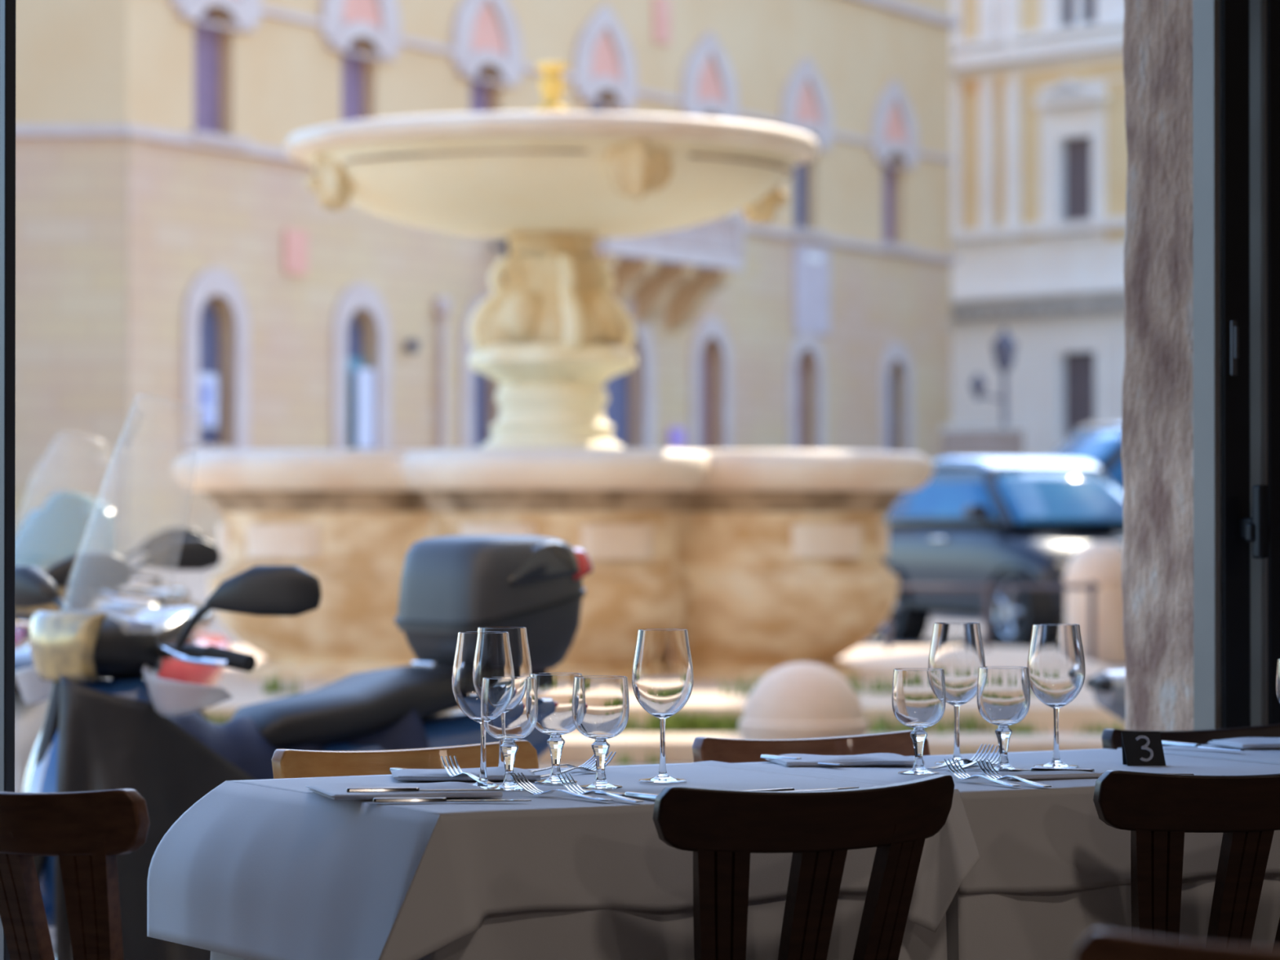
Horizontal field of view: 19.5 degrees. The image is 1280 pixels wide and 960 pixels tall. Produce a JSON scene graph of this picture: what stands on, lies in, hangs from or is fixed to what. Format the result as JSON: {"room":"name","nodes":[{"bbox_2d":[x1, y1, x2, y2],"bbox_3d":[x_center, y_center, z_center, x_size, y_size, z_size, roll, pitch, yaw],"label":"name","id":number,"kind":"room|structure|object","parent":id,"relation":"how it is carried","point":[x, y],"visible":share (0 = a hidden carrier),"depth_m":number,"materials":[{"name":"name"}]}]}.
{"room":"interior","nodes":[
{"label":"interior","id":0,"kind":"room"},
{"bbox_2d":[48,557,1125,951],"bbox_3d":[0.000,1.071,80.194,120.000,1.833,150.000,0,0,0],"label":"ground","id":1,"kind":"structure","parent":0,"point":[195,582],"depth_m":39.85,"materials":[{"name":"beige stone"}]},
{"bbox_2d":[14,551,145,792],"bbox_3d":[-2.092,0.607,12.467,1.123,1.601,1.955,0,-1,36],"label":"scooter","id":2,"kind":"object","parent":1,"relation":"on","point":[82,571],"visible":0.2,"depth_m":12.11,"materials":[{"name":"plastic"}]},
{"bbox_2d":[14,528,205,633],"bbox_3d":[-2.381,0.584,16.871,1.123,1.601,1.955,0,-1,33],"label":"scooter","id":3,"kind":"object","parent":1,"relation":"on","point":[176,593],"visible":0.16,"depth_m":16.51,"materials":[{"name":"plastic"}]},
{"bbox_2d":[14,537,230,720],"bbox_3d":[-2.052,0.720,14.666,1.123,1.351,1.955,0,-1,36],"label":"scooter","id":4,"kind":"object","parent":1,"relation":"on","point":[169,620],"visible":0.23,"depth_m":14.31,"materials":[{"name":"plastic"}]},
{"bbox_2d":[14,534,593,959],"bbox_3d":[-0.965,0.582,9.566,1.998,1.601,1.123,0,-1,-24],"label":"scooter","id":5,"kind":"object","parent":1,"relation":"on","point":[125,730],"visible":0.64,"depth_m":9.30,"materials":[{"name":"plastic"}]},
{"bbox_2d":[129,678,429,779],"bbox_3d":[-0.999,0.837,9.639,0.821,0.729,0.591,0,-1,-40],"label":"blanket","id":6,"kind":"object","parent":5,"relation":"on","point":[342,714],"depth_m":9.60,"materials":[{"name":"blue fabric"}]},
{"bbox_2d":[15,0,959,558],"bbox_3d":[-7.607,-6.730,72.382,15.819,17.400,41.460,0,-1,27],"label":"palazzo","id":7,"kind":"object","parent":1,"relation":"on","point":[182,286],"visible":0.71,"depth_m":64.69,"materials":[{"name":"beige paint"}]},
{"bbox_2d":[194,10,219,134],"bbox_3d":[-7.093,-6.569,60.180,0.070,2.070,1.120,0,-1,27],"label":"shutter","id":8,"kind":"object","parent":7,"relation":"hanging from","point":[206,38],"depth_m":60.33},
{"bbox_2d":[199,298,219,445],"bbox_3d":[-7.093,-1.774,60.182,0.070,2.440,1.090,0,-1,27],"label":"shutter","id":9,"kind":"object","parent":7,"relation":"hanging from","point":[209,325],"depth_m":60.43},
{"bbox_2d":[169,0,261,31],"bbox_3d":[-6.817,-8.286,60.052,1.227,2.000,2.263,0,0,0],"label":"hood","id":10,"kind":"object","parent":7,"relation":"attached to","point":[193,15],"depth_m":60.26,"materials":[{"name":"white stone"}]},
{"bbox_2d":[341,41,363,122],"bbox_3d":[-5.054,-6.536,64.127,0.070,2.070,1.120,0,-1,27],"label":"shutter","id":11,"kind":"object","parent":7,"relation":"hanging from","point":[352,77],"depth_m":64.28,"materials":[{"name":"purple"}]},
{"bbox_2d":[346,312,362,358],"bbox_3d":[-5.052,-1.740,64.134,0.070,2.440,1.090,0,-1,27],"label":"shutter","id":12,"kind":"object","parent":7,"relation":"hanging from","point":[354,331],"depth_m":64.38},
{"bbox_2d":[320,0,400,60],"bbox_3d":[-4.779,-8.252,64.000,1.227,2.000,2.263,0,0,0],"label":"hood","id":13,"kind":"object","parent":7,"relation":"attached to","point":[350,29],"depth_m":64.06,"materials":[{"name":"white stone"}]},
{"bbox_2d":[470,71,488,112],"bbox_3d":[-3.046,-6.502,68.017,0.070,2.070,1.120,0,-1,27],"label":"shutter","id":14,"kind":"object","parent":7,"relation":"hanging from","point":[478,91],"depth_m":68.21,"materials":[{"name":"purple"}]},
{"bbox_2d":[473,347,486,448],"bbox_3d":[-3.064,-1.707,67.986,0.070,2.440,1.090,0,-1,27],"label":"shutter","id":15,"kind":"object","parent":7,"relation":"hanging from","point":[479,379],"depth_m":68.23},
{"bbox_2d":[450,0,523,86],"bbox_3d":[-2.770,-8.218,67.890,1.227,2.000,2.263,0,0,0],"label":"hood","id":16,"kind":"object","parent":7,"relation":"attached to","point":[486,36],"depth_m":67.93,"materials":[{"name":"white stone"}]},
{"bbox_2d":[589,95,604,112],"bbox_3d":[-0.942,-6.467,72.093,0.070,2.070,1.120,0,-1,27],"label":"shutter","id":17,"kind":"object","parent":7,"relation":"hanging from","point":[593,108],"depth_m":72.33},
{"bbox_2d":[572,3,637,110],"bbox_3d":[-0.666,-8.184,71.965,1.227,2.000,2.263,0,0,0],"label":"hood","id":18,"kind":"object","parent":7,"relation":"attached to","point":[605,35],"depth_m":71.96,"materials":[{"name":"white stone"}]},
{"bbox_2d":[701,342,709,449],"bbox_3d":[1.173,-1.557,76.190,0.070,2.720,1.100,0,-1,27],"label":"shutter","id":19,"kind":"object","parent":7,"relation":"hanging from","point":[705,352],"depth_m":76.49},
{"bbox_2d":[680,31,738,120],"bbox_3d":[1.424,-8.149,76.013,1.227,2.000,2.263,0,0,0],"label":"hood","id":20,"kind":"object","parent":7,"relation":"attached to","point":[709,60],"depth_m":75.98,"materials":[{"name":"white stone"}]},
{"bbox_2d":[794,162,804,228],"bbox_3d":[3.314,-6.397,80.336,0.070,2.070,1.120,0,-1,27],"label":"shutter","id":21,"kind":"object","parent":7,"relation":"hanging from","point":[799,170],"depth_m":80.55,"materials":[{"name":"grey"}]},
{"bbox_2d":[797,355,804,449],"bbox_3d":[3.297,-1.492,80.303,0.070,2.660,1.100,0,-1,27],"label":"shutter","id":22,"kind":"object","parent":7,"relation":"hanging from","point":[801,363],"depth_m":80.63,"materials":[{"name":"grey"}]},
{"bbox_2d":[780,55,832,151],"bbox_3d":[3.590,-8.113,80.208,1.227,2.000,2.263,0,0,0],"label":"hood","id":23,"kind":"object","parent":7,"relation":"attached to","point":[806,81],"depth_m":80.27,"materials":[{"name":"white stone"}]},
{"bbox_2d":[883,158,892,242],"bbox_3d":[5.490,-6.361,84.549,0.070,2.070,1.120,0,-1,27],"label":"shutter","id":24,"kind":"object","parent":7,"relation":"hanging from","point":[887,171],"depth_m":84.79,"materials":[{"name":"grey"}]},
{"bbox_2d":[888,368,893,451],"bbox_3d":[5.524,-1.425,84.617,0.070,2.600,1.100,0,-1,27],"label":"shutter","id":25,"kind":"object","parent":7,"relation":"hanging from","point":[891,381],"depth_m":84.97,"materials":[{"name":"grey"}]},
{"bbox_2d":[871,78,918,168],"bbox_3d":[5.765,-8.077,84.421,1.227,2.000,2.263,0,0,0],"label":"hood","id":26,"kind":"object","parent":7,"relation":"attached to","point":[894,101],"depth_m":84.42,"materials":[{"name":"white stone"}]},
{"bbox_2d":[206,671,1124,765],"bbox_3d":[-0.307,1.207,19.169,6.254,0.361,2.413,0,0,0],"label":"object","id":27,"kind":"object","parent":1,"relation":"on","point":[682,725],"visible":0.34,"depth_m":18.81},
{"bbox_2d":[738,662,867,739],"bbox_3d":[0.595,1.040,13.592,0.471,0.754,0.471,0,0,0],"label":"stone bollard","id":28,"kind":"object","parent":1,"relation":"on","point":[797,700],"visible":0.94,"depth_m":13.43,"materials":[{"name":"beige stone"}]},
{"bbox_2d":[537,667,1125,764],"bbox_3d":[-0.200,1.430,23.239,8.800,0.238,10.300,0,0,0],"label":"pavement","id":29,"kind":"structure","parent":1,"relation":"on","point":[577,748],"depth_m":18.09,"materials":[{"name":"stone"}]},
{"bbox_2d":[202,645,1124,731],"bbox_3d":[-0.500,1.264,23.140,7.000,0.168,8.500,0,0,0],"label":"stone step","id":30,"kind":"structure","parent":29,"relation":"on","point":[873,660],"depth_m":20.02,"materials":[{"name":"stone"}]},
{"bbox_2d":[171,62,934,682],"bbox_3d":[-0.542,-0.614,23.006,4.621,3.922,3.996,0,0,0],"label":"fountain","id":31,"kind":"object","parent":30,"relation":"on","point":[768,560],"visible":0.92,"depth_m":21.87,"materials":[{"name":"stone"}]},
{"bbox_2d":[284,111,818,238],"bbox_3d":[-0.542,-1.808,23.016,3.290,0.590,3.290,0,0,0],"label":"bowl","id":32,"kind":"object","parent":31,"relation":"on","point":[503,175],"depth_m":21.94,"materials":[{"name":"beige stone"}]},
{"bbox_2d":[171,448,934,491],"bbox_3d":[-0.542,-0.010,23.001,4.621,0.315,3.998,0,0,0],"label":"rim","id":33,"kind":"object","parent":31,"relation":"in","point":[453,469],"depth_m":21.66,"materials":[{"name":"stone"}]},
{"bbox_2d":[207,511,898,682],"bbox_3d":[-0.542,0.772,22.994,4.195,1.150,3.638,0,0,0],"label":"basin","id":34,"kind":"object","parent":31,"relation":"in","point":[759,593],"depth_m":21.87,"materials":[{"name":"stone"}]},
{"bbox_2d":[885,581,1099,662],"bbox_3d":[2.495,1.032,26.592,1.550,0.620,0.044,0,0,0],"label":"rail","id":35,"kind":"object","parent":29,"relation":"on","point":[986,586],"visible":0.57,"depth_m":26.57,"materials":[{"name":"grey metal"}]},
{"bbox_2d":[939,426,1026,457],"bbox_3d":[6.246,0.091,68.002,1.550,2.150,0.400,0,0,0],"label":"wall","id":36,"kind":"structure","parent":1,"relation":"on","point":[956,440],"depth_m":67.86,"materials":[{"name":"white stone"}]},
{"bbox_2d":[969,325,1017,426],"bbox_3d":[6.633,-0.871,70.010,0.890,4.058,0.480,0,0,0],"label":"street lamp","id":37,"kind":"object","parent":1,"relation":"on","point":[1004,347],"visible":0.62,"depth_m":69.95,"materials":[{"name":"metal"}]},
{"bbox_2d":[871,455,1123,647],"bbox_3d":[3.135,0.591,30.086,1.880,1.590,2.602,0,-1,-27],"label":"car","id":38,"kind":"object","parent":1,"relation":"on","point":[977,519],"visible":0.61,"depth_m":29.57,"materials":[{"name":"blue metal"}]},
{"bbox_2d":[962,504,990,523],"bbox_3d":[2.649,0.266,29.218,0.229,0.144,0.140,0,-1,-27],"label":"mirror","id":39,"kind":"object","parent":38,"relation":"on","point":[980,512],"depth_m":29.16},
{"bbox_2d":[951,0,1127,456],"bbox_3d":[8.923,-8.948,93.570,0.801,22.200,32.764,0,-1,-39],"label":"palazzo","id":40,"kind":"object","parent":1,"relation":"on","point":[1038,139],"visible":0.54,"depth_m":92.46,"materials":[{"name":"white paint"}]},
{"bbox_2d":[1047,419,1123,493],"bbox_3d":[5.321,0.374,36.589,4.762,1.970,2.210,0,-1,-18],"label":"van","id":41,"kind":"object","parent":1,"relation":"on","point":[1099,442],"visible":0.04,"depth_m":35.97,"materials":[{"name":"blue metal"}]},
{"bbox_2d":[1062,541,1125,663],"bbox_3d":[3.386,0.894,27.393,0.562,0.888,0.562,0,0,0],"label":"stone bollard","id":42,"kind":"object","parent":1,"relation":"on","point":[1099,562],"visible":0.77,"depth_m":27.15,"materials":[{"name":"beige stone"}]},
{"bbox_2d":[1084,670,1125,722],"bbox_3d":[2.430,0.872,12.765,1.996,1.055,0.853,0,-1,-22],"label":"scooter","id":43,"kind":"object","parent":1,"relation":"on","point":[1108,687],"visible":0.09,"depth_m":12.37,"materials":[{"name":"plastic"}]},
{"bbox_2d":[1084,674,1113,692],"bbox_3d":[1.521,0.676,12.405,0.040,0.060,0.140,0,-1,-22],"label":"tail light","id":44,"kind":"object","parent":43,"relation":"attached to","point":[1099,682],"depth_m":12.37,"materials":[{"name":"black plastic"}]},
{"bbox_3d":[1.717,1.271,2.455,11.400,0.200,8.950,0,-1,-30],"label":"floor","id":45,"kind":"structure","parent":0,"visible":0},
{"bbox_2d":[0,788,150,959],"bbox_3d":[-0.684,0.798,5.077,0.459,0.797,0.510,0,-1,42],"label":"dining chair","id":46,"kind":"object","parent":45,"relation":"on","point":[86,830],"visible":1,"depth_m":4.84,"materials":[{"name":"brown wood"}]},
{"bbox_2d":[271,739,538,778],"bbox_3d":[-0.260,0.806,5.653,0.464,0.790,0.510,0,-1,-33],"label":"dining chair","id":47,"kind":"object","parent":45,"relation":"on","point":[286,763],"visible":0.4,"depth_m":5.83,"materials":[{"name":"brown wood"}]},
{"bbox_2d":[652,773,954,959],"bbox_3d":[0.130,0.802,5.211,0.474,0.790,0.510,0,-1,-31],"label":"dining chair","id":48,"kind":"object","parent":45,"relation":"on","point":[722,828],"visible":1,"depth_m":5.01,"materials":[{"name":"brown wood"}]},
{"bbox_2d":[692,729,929,763],"bbox_3d":[0.374,0.812,6.013,0.444,0.785,0.510,0,-1,-28],"label":"dining chair","id":49,"kind":"object","parent":45,"relation":"on","point":[704,748],"visible":0.2,"depth_m":6.22,"materials":[{"name":"brown wood"}]},
{"bbox_2d":[1074,928,1279,959],"bbox_3d":[0.574,0.768,3.130,0.464,0.824,0.510,0,0,0],"label":"dining chair","id":50,"kind":"object","parent":45,"relation":"on","point":[1099,944],"visible":1,"depth_m":2.91,"materials":[{"name":"brown wood"}]},
{"bbox_2d":[1093,769,1279,947],"bbox_3d":[0.782,0.809,5.600,0.479,0.784,0.510,0,-1,-27],"label":"dining chair","id":51,"kind":"object","parent":45,"relation":"on","point":[1157,809],"visible":0.91,"depth_m":5.37,"materials":[{"name":"brown wood"}]},
{"bbox_2d":[1101,723,1279,749],"bbox_3d":[1.102,0.820,6.428,0.464,0.775,0.510,0,-1,-30],"label":"dining chair","id":52,"kind":"object","parent":45,"relation":"on","point":[1111,739],"visible":0.2,"depth_m":6.63,"materials":[{"name":"brown wood"}]},
{"bbox_3d":[-0.085,0.826,5.432,0.790,0.742,0.700,0,-1,-30],"label":"dining table","id":53,"kind":"object","parent":45,"relation":"on","visible":0},
{"bbox_2d":[209,892,946,959],"bbox_3d":[-0.104,0.730,5.430,0.830,0.563,0.737,0,-1,-30],"label":"cloth","id":54,"kind":"object","parent":53,"relation":"on","point":[538,934],"visible":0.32,"depth_m":5.07,"materials":[{"name":"grey fabric"}]},
{"bbox_2d":[146,760,980,959],"bbox_3d":[-0.127,0.570,5.424,0.967,0.253,0.900,0,-1,-30],"label":"tablecloth","id":55,"kind":"object","parent":54,"relation":"on","point":[267,868],"visible":0.75,"depth_m":5.13,"materials":[{"name":"white fabric"}]},
{"bbox_2d":[305,782,502,799],"bbox_3d":[-0.334,0.435,5.263,0.241,0.013,0.212,0,-1,-16],"label":"napkin","id":56,"kind":"object","parent":55,"relation":"on","point":[335,791],"visible":0.77,"depth_m":5.19,"materials":[{"name":"fabric"}]},
{"bbox_2d":[346,786,503,792],"bbox_3d":[-0.295,0.425,5.133,0.216,0.006,0.020,0,0,-6],"label":"table knife","id":57,"kind":"object","parent":55,"relation":"on","point":[380,789],"visible":1,"depth_m":5.12,"materials":[{"name":"metal"}]},
{"bbox_2d":[373,797,531,802],"bbox_3d":[-0.257,0.437,5.105,0.216,0.006,0.020,0,0,-3],"label":"table knife","id":58,"kind":"object","parent":55,"relation":"on","point":[375,799],"visible":1,"depth_m":5.10,"materials":[{"name":"metal"}]},
{"bbox_2d":[390,766,540,781],"bbox_3d":[-0.263,0.438,5.587,0.217,0.013,0.162,0,0,-6],"label":"napkin","id":59,"kind":"object","parent":55,"relation":"on","point":[495,773],"visible":0.8,"depth_m":5.52,"materials":[{"name":"fabric"}]},
{"bbox_2d":[389,767,407,771],"bbox_3d":[-0.321,0.442,5.619,0.020,0.006,0.216,0,-1,-31],"label":"table knife","id":60,"kind":"object","parent":59,"relation":"on","point":[391,768],"visible":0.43,"depth_m":5.69,"materials":[{"name":"metal"}]},
{"bbox_2d":[477,626,532,767],"bbox_3d":[-0.208,0.334,5.614,0.091,0.224,0.091,0,0,-2],"label":"wine glass","id":61,"kind":"object","parent":59,"relation":"on","point":[518,640],"visible":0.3,"depth_m":5.59,"materials":[{"name":"white"}]},
{"bbox_2d":[440,755,493,784],"bbox_3d":[-0.250,0.423,5.449,0.024,0.028,0.200,0,-1,-20],"label":"fork","id":62,"kind":"object","parent":55,"relation":"on","point":[461,774],"visible":1,"depth_m":5.50,"materials":[{"name":"metal"}]},
{"bbox_2d":[451,631,514,788],"bbox_3d":[-0.227,0.332,5.397,0.091,0.224,0.091,0,0,7],"label":"wine glass","id":63,"kind":"object","parent":55,"relation":"on","point":[478,655],"visible":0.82,"depth_m":5.37,"materials":[{"name":"white"}]},
{"bbox_2d":[480,676,537,791],"bbox_3d":[-0.188,0.363,5.357,0.082,0.160,0.082,0,-1,-14],"label":"water glass","id":64,"kind":"object","parent":55,"relation":"on","point":[508,707],"visible":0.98,"depth_m":5.33,"materials":[{"name":"white"}]},
{"bbox_2d":[529,672,582,783],"bbox_3d":[-0.123,0.365,5.487,0.082,0.160,0.082,0,-1,14],"label":"water glass","id":65,"kind":"object","parent":55,"relation":"on","point":[554,690],"visible":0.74,"depth_m":5.45,"materials":[{"name":"white"}]},
{"bbox_2d":[510,772,613,800],"bbox_3d":[-0.108,0.427,5.196,0.024,0.028,0.200,0,-1,-42],"label":"fork","id":66,"kind":"object","parent":55,"relation":"on","point":[535,791],"visible":1,"depth_m":5.23,"materials":[{"name":"metal"}]},
{"bbox_2d":[530,749,608,772],"bbox_3d":[-0.123,0.430,5.699,0.024,0.028,0.200,0,-1,42],"label":"fork","id":67,"kind":"object","parent":55,"relation":"on","point":[587,766],"visible":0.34,"depth_m":5.73,"materials":[{"name":"metal"}]},
{"bbox_2d":[540,751,616,777],"bbox_3d":[-0.100,0.431,5.653,0.024,0.028,0.200,0,-1,33],"label":"fork","id":68,"kind":"object","parent":55,"relation":"on","point":[581,768],"visible":0.69,"depth_m":5.68,"materials":[{"name":"metal"}]},
{"bbox_2d":[572,675,629,789],"bbox_3d":[-0.057,0.364,5.387,0.082,0.160,0.082,0,0,-3],"label":"water glass","id":69,"kind":"object","parent":55,"relation":"on","point":[600,704],"visible":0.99,"depth_m":5.36,"materials":[{"name":"white"}]},
{"bbox_2d":[556,773,644,802],"bbox_3d":[-0.054,0.427,5.182,0.024,0.028,0.200,0,-1,-34],"label":"fork","id":70,"kind":"object","parent":55,"relation":"on","point":[591,792],"visible":0.97,"depth_m":5.22,"materials":[{"name":"metal"}]},
{"bbox_2d":[578,789,657,799],"bbox_3d":[-0.023,0.438,5.222,0.020,0.006,0.216,0,-1,-36],"label":"table knife","id":71,"kind":"object","parent":55,"relation":"on","point":[642,795],"visible":0.62,"depth_m":5.19,"materials":[{"name":"metal"}]},
{"bbox_2d":[631,628,693,782],"bbox_3d":[0.034,0.333,5.517,0.091,0.224,0.091,0,0,-7],"label":"wine glass","id":72,"kind":"object","parent":55,"relation":"on","point":[662,673],"visible":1,"depth_m":5.49,"materials":[{"name":"white"}]},
{"bbox_2d":[746,786,858,791],"bbox_3d":[0.223,0.439,5.290,0.216,0.006,0.020,0,-1,-34],"label":"table knife","id":73,"kind":"object","parent":55,"relation":"on","point":[844,788],"visible":0.35,"depth_m":5.27,"materials":[{"name":"metal"}]},
{"bbox_2d":[787,788,839,791],"bbox_3d":[0.286,0.439,5.275,0.216,0.006,0.020,0,-1,-32],"label":"table knife","id":74,"kind":"object","parent":55,"relation":"on","point":[824,788],"visible":0.21,"depth_m":5.25,"materials":[{"name":"metal"}]},
{"bbox_3d":[0.627,0.829,5.838,0.790,0.742,0.700,0,-1,-30],"label":"dining table","id":75,"kind":"object","parent":45,"relation":"on","visible":0},
{"bbox_2d":[946,873,1279,959],"bbox_3d":[0.622,0.705,5.843,0.800,0.503,0.739,0,-1,-30],"label":"cloth","id":76,"kind":"object","parent":75,"relation":"on","point":[1051,925],"visible":0.2,"depth_m":5.42,"materials":[{"name":"grey fabric"}]},
{"bbox_2d":[735,748,1279,893],"bbox_3d":[0.621,0.527,5.846,0.800,0.153,0.758,0,-1,-30],"label":"tablecloth","id":77,"kind":"object","parent":76,"relation":"on","point":[1028,837],"visible":0.33,"depth_m":5.44,"materials":[{"name":"white fabric"}]},
{"bbox_2d":[765,752,924,766],"bbox_3d":[0.326,0.444,5.955,0.223,0.013,0.172,0,0,-10],"label":"napkin","id":78,"kind":"object","parent":77,"relation":"on","point":[881,758],"visible":0.96,"depth_m":5.89,"materials":[{"name":"fabric"}]},
{"bbox_2d":[760,754,843,764],"bbox_3d":[0.257,0.443,5.911,0.020,0.006,0.216,0,-1,-33],"label":"table knife","id":79,"kind":"object","parent":78,"relation":"on","point":[762,756],"visible":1,"depth_m":5.95,"materials":[{"name":"metal"}]},
{"bbox_2d":[891,667,946,774],"bbox_3d":[0.427,0.370,5.717,0.082,0.160,0.082,0,-1,-14],"label":"water glass","id":80,"kind":"object","parent":77,"relation":"on","point":[918,695],"visible":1,"depth_m":5.69,"materials":[{"name":"white"}]},
{"bbox_2d":[928,622,985,765],"bbox_3d":[0.504,0.340,5.937,0.091,0.224,0.091,0,-1,42],"label":"wine glass","id":81,"kind":"object","parent":77,"relation":"on","point":[956,648],"visible":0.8,"depth_m":5.90,"materials":[{"name":"white"}]},
{"bbox_2d":[926,743,993,768],"bbox_3d":[0.503,0.436,5.885,0.024,0.028,0.200,0,-1,32],"label":"fork","id":82,"kind":"object","parent":77,"relation":"on","point":[965,760],"visible":0.74,"depth_m":5.94,"materials":[{"name":"metal"}]},
{"bbox_2d":[946,745,1008,771],"bbox_3d":[0.527,0.435,5.842,0.024,0.028,0.200,0,-1,29],"label":"fork","id":83,"kind":"object","parent":77,"relation":"on","point":[971,764],"visible":0.64,"depth_m":5.88,"materials":[{"name":"metal"}]},
{"bbox_2d":[943,758,1021,786],"bbox_3d":[0.508,0.433,5.524,0.024,0.028,0.200,0,-1,-25],"label":"fork","id":84,"kind":"object","parent":77,"relation":"on","point":[975,776],"visible":1,"depth_m":5.57,"materials":[{"name":"metal"}]},
{"bbox_2d":[977,666,1030,771],"bbox_3d":[0.564,0.370,5.787,0.082,0.160,0.082,0,-1,-14],"label":"water glass","id":85,"kind":"object","parent":77,"relation":"on","point":[1003,692],"visible":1,"depth_m":5.76,"materials":[{"name":"white"}]},
{"bbox_2d":[975,759,1051,786],"bbox_3d":[0.553,0.432,5.512,0.024,0.028,0.200,0,-1,-23],"label":"fork","id":86,"kind":"object","parent":77,"relation":"on","point":[1006,777],"visible":0.89,"depth_m":5.56,"materials":[{"name":"metal"}]},
{"bbox_2d":[978,770,1103,779],"bbox_3d":[0.619,0.444,5.661,0.170,0.008,0.152,0,-1,-15],"label":"napkin","id":87,"kind":"object","parent":77,"relation":"on","point":[1050,774],"visible":0.9,"depth_m":5.61,"materials":[{"name":"fabric"}]},
{"bbox_2d":[964,767,1094,772],"bbox_3d":[0.596,0.446,5.755,0.216,0.006,0.020,0,-1,24],"label":"table knife","id":88,"kind":"object","parent":87,"relation":"on","point":[1033,769],"visible":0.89,"depth_m":5.74,"materials":[{"name":"metal"}]},
{"bbox_2d":[1026,623,1085,768],"bbox_3d":[0.654,0.339,5.867,0.091,0.224,0.091,0,-1,42],"label":"wine glass","id":89,"kind":"object","parent":77,"relation":"on","point":[1055,664],"visible":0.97,"depth_m":5.83,"materials":[{"name":"white"}]},
{"bbox_2d":[1121,731,1165,765],"bbox_3d":[0.797,0.425,5.919,0.068,0.053,0.034,0,0,-6],"label":"table number card","id":90,"kind":"object","parent":77,"relation":"on","point":[1139,748],"visible":1,"depth_m":5.91,"materials":[{"name":"black stone"}]},
{"bbox_2d":[1160,773,1194,774],"bbox_3d":[0.841,0.445,5.609,0.216,0.006,0.020,0,0,8],"label":"table knife","id":91,"kind":"object","parent":77,"relation":"on","point":[1161,773],"visible":0.11,"depth_m":5.61,"materials":[{"name":"metal"}]},
{"bbox_3d":[1.340,0.833,6.243,0.790,0.742,0.700,0,-1,-30],"label":"dining table","id":92,"kind":"object","parent":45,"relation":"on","visible":0},
{"bbox_3d":[1.351,0.708,6.258,0.839,0.503,0.739,0,-1,-30],"label":"cloth","id":93,"kind":"object","parent":92,"relation":"on","visible":0},
{"bbox_2d":[1117,744,1279,764],"bbox_3d":[1.354,0.532,6.264,0.848,0.157,0.757,0,-1,-30],"label":"tablecloth","id":94,"kind":"object","parent":93,"relation":"on","point":[1272,756],"visible":0.15,"depth_m":6.22,"materials":[{"name":"white fabric"}]},
{"bbox_2d":[1161,740,1244,750],"bbox_3d":[0.944,0.446,6.267,0.020,0.006,0.216,0,-1,-31],"label":"table knife","id":95,"kind":"object","parent":94,"relation":"on","point":[1163,742],"visible":0.89,"depth_m":6.29,"materials":[{"name":"metal"}]},
{"bbox_2d":[1207,737,1279,748],"bbox_3d":[1.120,0.448,6.406,0.247,0.013,0.162,0,-1,-14],"label":"napkin","id":96,"kind":"object","parent":94,"relation":"on","point":[1242,742],"visible":1,"depth_m":6.37,"materials":[{"name":"fabric"}]},
{"bbox_2d":[1275,658,1279,703],"bbox_3d":[1.084,0.373,6.117,0.082,0.160,0.082,0,0,-8],"label":"water glass","id":97,"kind":"object","parent":94,"relation":"on","point":[1277,677],"visible":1,"depth_m":6.11,"materials":[{"name":"white"}]},
{"bbox_3d":[-0.424,-0.347,6.227,11.400,3.100,0.300,0,-1,-30],"label":"wall","id":98,"kind":"structure","parent":0,"visible":0},
{"bbox_2d":[0,0,15,959],"bbox_3d":[-1.174,-0.148,6.073,0.018,2.700,0.862,0,-1,-30],"label":"door frame","id":99,"kind":"structure","parent":98,"relation":"in","point":[7,7],"depth_m":5.70,"materials":[{"name":"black metal"}]},
{"bbox_2d":[1120,0,1193,730],"bbox_3d":[1.227,-0.188,7.185,0.572,3.200,0.283,0,-1,-30],"label":"stone pillar","id":100,"kind":"structure","parent":98,"relation":"attached to","point":[1157,436],"depth_m":7.05,"materials":[{"name":"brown stone"}]},
{"bbox_2d":[1192,0,1279,729],"bbox_3d":[1.204,-0.166,6.946,0.342,2.750,0.150,0,-1,-30],"label":"door","id":101,"kind":"structure","parent":98,"relation":"in","point":[1236,43],"depth_m":6.88,"materials":[{"name":"grey metal"}]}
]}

